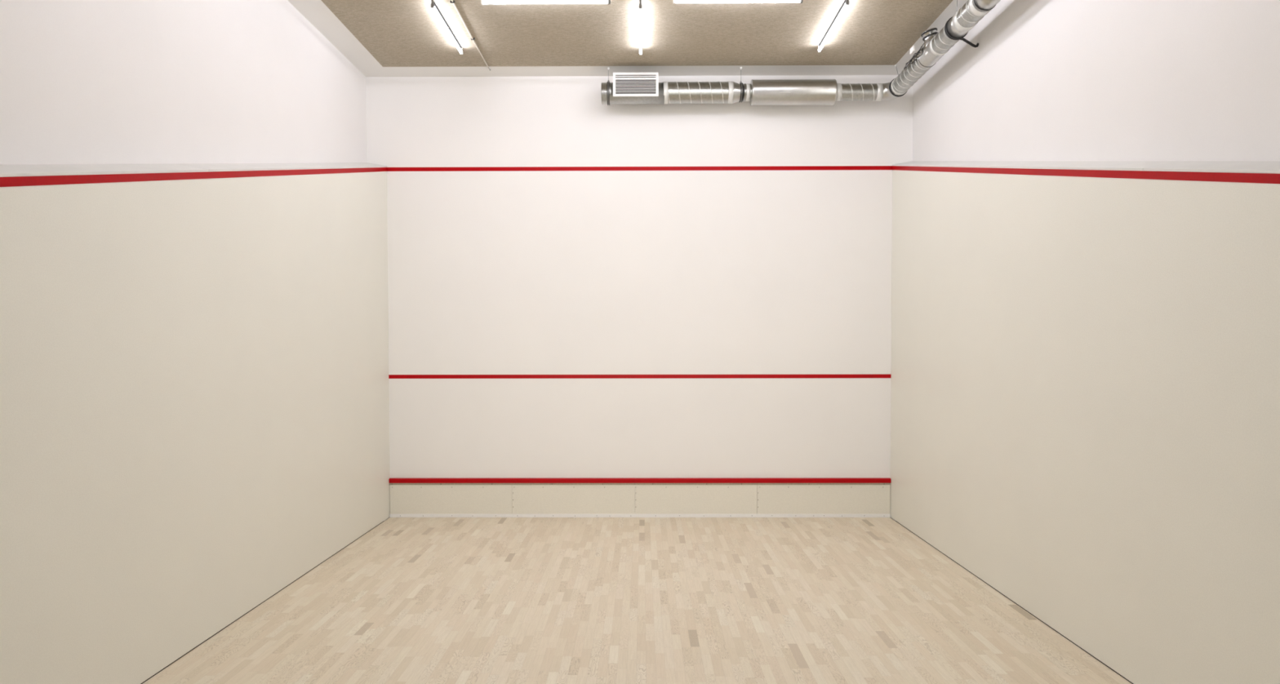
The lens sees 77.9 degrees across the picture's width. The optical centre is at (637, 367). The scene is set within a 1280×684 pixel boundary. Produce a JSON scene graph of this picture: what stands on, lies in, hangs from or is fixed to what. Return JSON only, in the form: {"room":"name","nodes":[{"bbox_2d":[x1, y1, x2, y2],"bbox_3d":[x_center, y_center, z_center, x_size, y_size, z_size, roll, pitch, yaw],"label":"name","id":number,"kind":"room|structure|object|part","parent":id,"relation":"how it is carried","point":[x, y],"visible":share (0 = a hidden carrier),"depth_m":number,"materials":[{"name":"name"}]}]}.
{"room":"squash court","nodes":[
{"label":"squash court","id":0,"kind":"room"},
{"bbox_2d":[0,0,366,164],"bbox_3d":[-3.570,-1.837,5.096,0.200,3.425,9.950,0,1,0],"label":"wall","id":1,"kind":"structure","parent":0,"point":[82,82],"depth_m":5.89,"materials":[{"name":"white paint"}]},
{"bbox_2d":[0,167,390,683],"bbox_3d":[-3.440,-0.207,5.136,0.455,4.504,9.950,0,1,0],"label":"wall","id":2,"kind":"structure","parent":0,"point":[194,396],"depth_m":5.51,"materials":[{"name":"paint"}]},
{"bbox_2d":[0,163,208,176],"bbox_3d":[-3.343,-1.176,4.711,0.257,0.632,2.444,0,1,0],"label":"trim","id":3,"kind":"structure","parent":2,"relation":"attached to","point":[21,170],"depth_m":4.78,"materials":[{"name":"white paint"}]},
{"bbox_2d":[0,167,386,186],"bbox_3d":[-3.212,-1.223,5.108,0.002,2.378,9.947,0,1,0],"label":"red boundary line","id":4,"kind":"object","parent":2,"relation":"attached to","point":[81,179],"visible":1,"depth_m":5.24,"materials":[{"name":"red paint"}]},
{"bbox_2d":[175,162,333,171],"bbox_3d":[-3.328,-1.804,7.121,0.257,0.620,2.394,0,1,0],"label":"trim","id":5,"kind":"structure","parent":2,"relation":"attached to","point":[211,166],"depth_m":6.79,"materials":[{"name":"white paint"}]},
{"bbox_2d":[309,162,386,168],"bbox_3d":[-3.315,-2.340,9.183,0.257,0.468,1.744,0,1,0],"label":"trim","id":6,"kind":"structure","parent":2,"relation":"attached to","point":[335,165],"depth_m":9.05,"materials":[{"name":"white paint"}]},
{"bbox_2d":[287,0,967,76],"bbox_3d":[-0.022,-3.607,4.844,6.232,0.124,9.580,0,1,0],"label":"ceiling","id":7,"kind":"structure","parent":0,"point":[396,33],"depth_m":8.62,"materials":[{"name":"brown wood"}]},
{"bbox_2d":[431,0,462,54],"bbox_3d":[-2.015,-3.590,8.409,0.032,0.078,1.259,0,1,0],"label":"lamp","id":8,"kind":"object","parent":7,"relation":"attached to","point":[435,8],"visible":1,"depth_m":8.32,"materials":[{"name":"white plastic"}]},
{"bbox_2d":[449,0,490,71],"bbox_3d":[-1.834,-3.584,6.890,0.044,0.026,5.745,0,1,0],"label":"cable conduit","id":9,"kind":"object","parent":7,"relation":"attached to","point":[451,1],"visible":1,"depth_m":8.60,"materials":[{"name":"metal"}]},
{"bbox_2d":[480,0,610,4],"bbox_3d":[-0.894,-3.575,7.712,1.259,0.078,0.032,0,1,0],"label":"lamp","id":10,"kind":"object","parent":7,"relation":"attached to","point":[535,2],"visible":1,"depth_m":7.70,"materials":[{"name":"white plastic"}]},
{"bbox_2d":[606,67,609,105],"bbox_3d":[-0.358,-3.443,9.712,0.029,0.451,0.274,0,1,0],"label":"hanger","id":11,"kind":"object","parent":7,"relation":"hanging from","point":[608,82],"visible":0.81,"depth_m":9.63,"materials":[{"name":"grey metal"}]},
{"bbox_2d":[600,0,1000,105],"bbox_3d":[1.481,-3.283,5.027,3.910,0.370,9.649,0,1,0],"label":"ventilation duct","id":12,"kind":"object","parent":11,"relation":"hanging from","point":[626,88],"visible":0.98,"depth_m":9.57,"materials":[{"name":"metal"}]},
{"bbox_2d":[613,72,658,96],"bbox_3d":[-0.024,-3.410,9.558,0.549,0.284,0.018,0,1,0],"label":"grille","id":13,"kind":"object","parent":12,"relation":"attached to","point":[624,84],"depth_m":9.56,"materials":[{"name":"white metal"}]},
{"bbox_3d":[2.976,-3.437,8.585,0.018,0.060,0.110,0,1,0],"label":"label plate","id":14,"kind":"part","parent":12,"relation":"part of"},
{"bbox_2d":[639,0,642,54],"bbox_3d":[0.030,-3.594,8.431,0.032,0.078,1.259,0,1,0],"label":"lamp","id":15,"kind":"object","parent":7,"relation":"attached to","point":[640,1],"visible":1,"depth_m":8.37,"materials":[{"name":"white plastic"}]},
{"bbox_2d":[672,0,803,4],"bbox_3d":[0.973,-3.577,7.694,1.259,0.078,0.032,0,1,0],"label":"lamp","id":16,"kind":"object","parent":7,"relation":"attached to","point":[673,1],"visible":1,"depth_m":7.68,"materials":[{"name":"white plastic"}]},
{"bbox_2d":[738,66,743,102],"bbox_3d":[1.264,-3.459,9.701,0.029,0.422,0.228,0,1,0],"label":"hanger","id":17,"kind":"object","parent":7,"relation":"hanging from","point":[740,82],"visible":0.82,"depth_m":9.62,"materials":[{"name":"grey metal"}]},
{"bbox_2d":[817,0,848,52],"bbox_3d":[2.053,-3.594,8.356,0.032,0.078,1.259,0,1,0],"label":"lamp","id":18,"kind":"object","parent":7,"relation":"attached to","point":[846,2],"visible":1,"depth_m":8.29,"materials":[{"name":"white plastic"}]},
{"bbox_2d":[888,64,907,97],"bbox_3d":[3.131,-3.460,9.557,0.224,0.422,0.146,0,1,0],"label":"hanger","id":19,"kind":"object","parent":7,"relation":"hanging from","point":[891,91],"visible":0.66,"depth_m":9.49,"materials":[{"name":"black metal"}]},
{"bbox_2d":[944,0,968,39],"bbox_3d":[3.119,-3.413,7.739,0.228,0.422,0.029,0,1,0],"label":"hanger","id":20,"kind":"object","parent":7,"relation":"hanging from","point":[945,26],"visible":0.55,"depth_m":7.73,"materials":[{"name":"black metal"}]},
{"bbox_2d":[142,517,1131,683],"bbox_3d":[-0.009,2.070,5.169,6.392,0.050,9.950,0,1,0],"label":"floor","id":21,"kind":"structure","parent":0,"point":[411,600],"depth_m":6.43,"materials":[{"name":"brown wood"}]},
{"bbox_2d":[365,75,913,520],"bbox_3d":[0.020,-0.855,10.174,7.310,5.650,0.200,0,1,0],"label":"wall","id":22,"kind":"structure","parent":0,"point":[500,272],"depth_m":10.07,"materials":[{"name":"paint"}]},
{"bbox_2d":[386,165,892,171],"bbox_3d":[0.017,-2.514,10.031,6.400,0.050,0.002,0,1,0],"label":"red boundary line","id":23,"kind":"object","parent":22,"relation":"attached to","point":[815,167],"visible":1,"depth_m":10.03,"materials":[{"name":"red paint"}]},
{"bbox_2d":[388,373,890,378],"bbox_3d":[0.021,0.119,10.096,6.400,0.049,0.002,0,1,0],"label":"service line","id":24,"kind":"object","parent":22,"relation":"attached to","point":[886,375],"visible":1,"depth_m":10.10,"materials":[{"name":"red paint"}]},
{"bbox_2d":[389,478,890,517],"bbox_3d":[0.023,1.670,10.115,6.394,0.503,0.039,0,1,0],"label":"tin","id":25,"kind":"object","parent":22,"relation":"attached to","point":[409,497],"visible":1,"depth_m":10.11,"materials":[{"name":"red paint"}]},
{"bbox_3d":[0.022,1.448,10.110,6.394,0.058,0.039,0,1,0],"label":"rail","id":26,"kind":"part","parent":25,"relation":"part of","materials":[{"name":"red paint"}]},
{"bbox_2d":[889,165,1279,683],"bbox_3d":[3.415,-0.215,5.090,0.455,4.504,9.950,0,1,0],"label":"wall","id":27,"kind":"structure","parent":0,"point":[1085,371],"depth_m":5.43,"materials":[{"name":"paint"}]},
{"bbox_2d":[892,160,956,166],"bbox_3d":[3.339,-2.387,9.289,0.257,0.398,1.444,0,1,0],"label":"trim","id":28,"kind":"structure","parent":27,"relation":"attached to","point":[913,163],"depth_m":9.19,"materials":[{"name":"white paint"}]},
{"bbox_2d":[933,160,1006,167],"bbox_3d":[3.331,-2.048,7.987,0.257,0.332,1.164,0,1,0],"label":"trim","id":29,"kind":"structure","parent":27,"relation":"attached to","point":[958,163],"depth_m":7.92,"materials":[{"name":"white paint"}]},
{"bbox_2d":[979,160,1182,170],"bbox_3d":[3.320,-1.582,6.197,0.257,0.627,2.424,0,1,0],"label":"trim","id":30,"kind":"structure","parent":27,"relation":"attached to","point":[1078,165],"depth_m":5.85,"materials":[{"name":"white paint"}]},
{"bbox_2d":[892,165,1279,183],"bbox_3d":[3.185,-1.230,5.066,0.002,2.378,9.947,0,1,0],"label":"red boundary line","id":31,"kind":"object","parent":27,"relation":"attached to","point":[1264,178],"visible":1,"depth_m":5.16,"materials":[{"name":"red paint"}]},
{"bbox_2d":[1143,160,1279,173],"bbox_3d":[3.304,-0.951,3.772,0.257,0.632,2.444,0,1,0],"label":"trim","id":32,"kind":"structure","parent":27,"relation":"attached to","point":[1246,166],"depth_m":4.44,"materials":[{"name":"white paint"}]},
{"bbox_2d":[912,0,1279,160],"bbox_3d":[3.540,-1.845,5.049,0.200,3.425,9.950,0,1,0],"label":"wall","id":33,"kind":"structure","parent":0,"point":[1044,80],"depth_m":5.79,"materials":[{"name":"white paint"}]}
]}

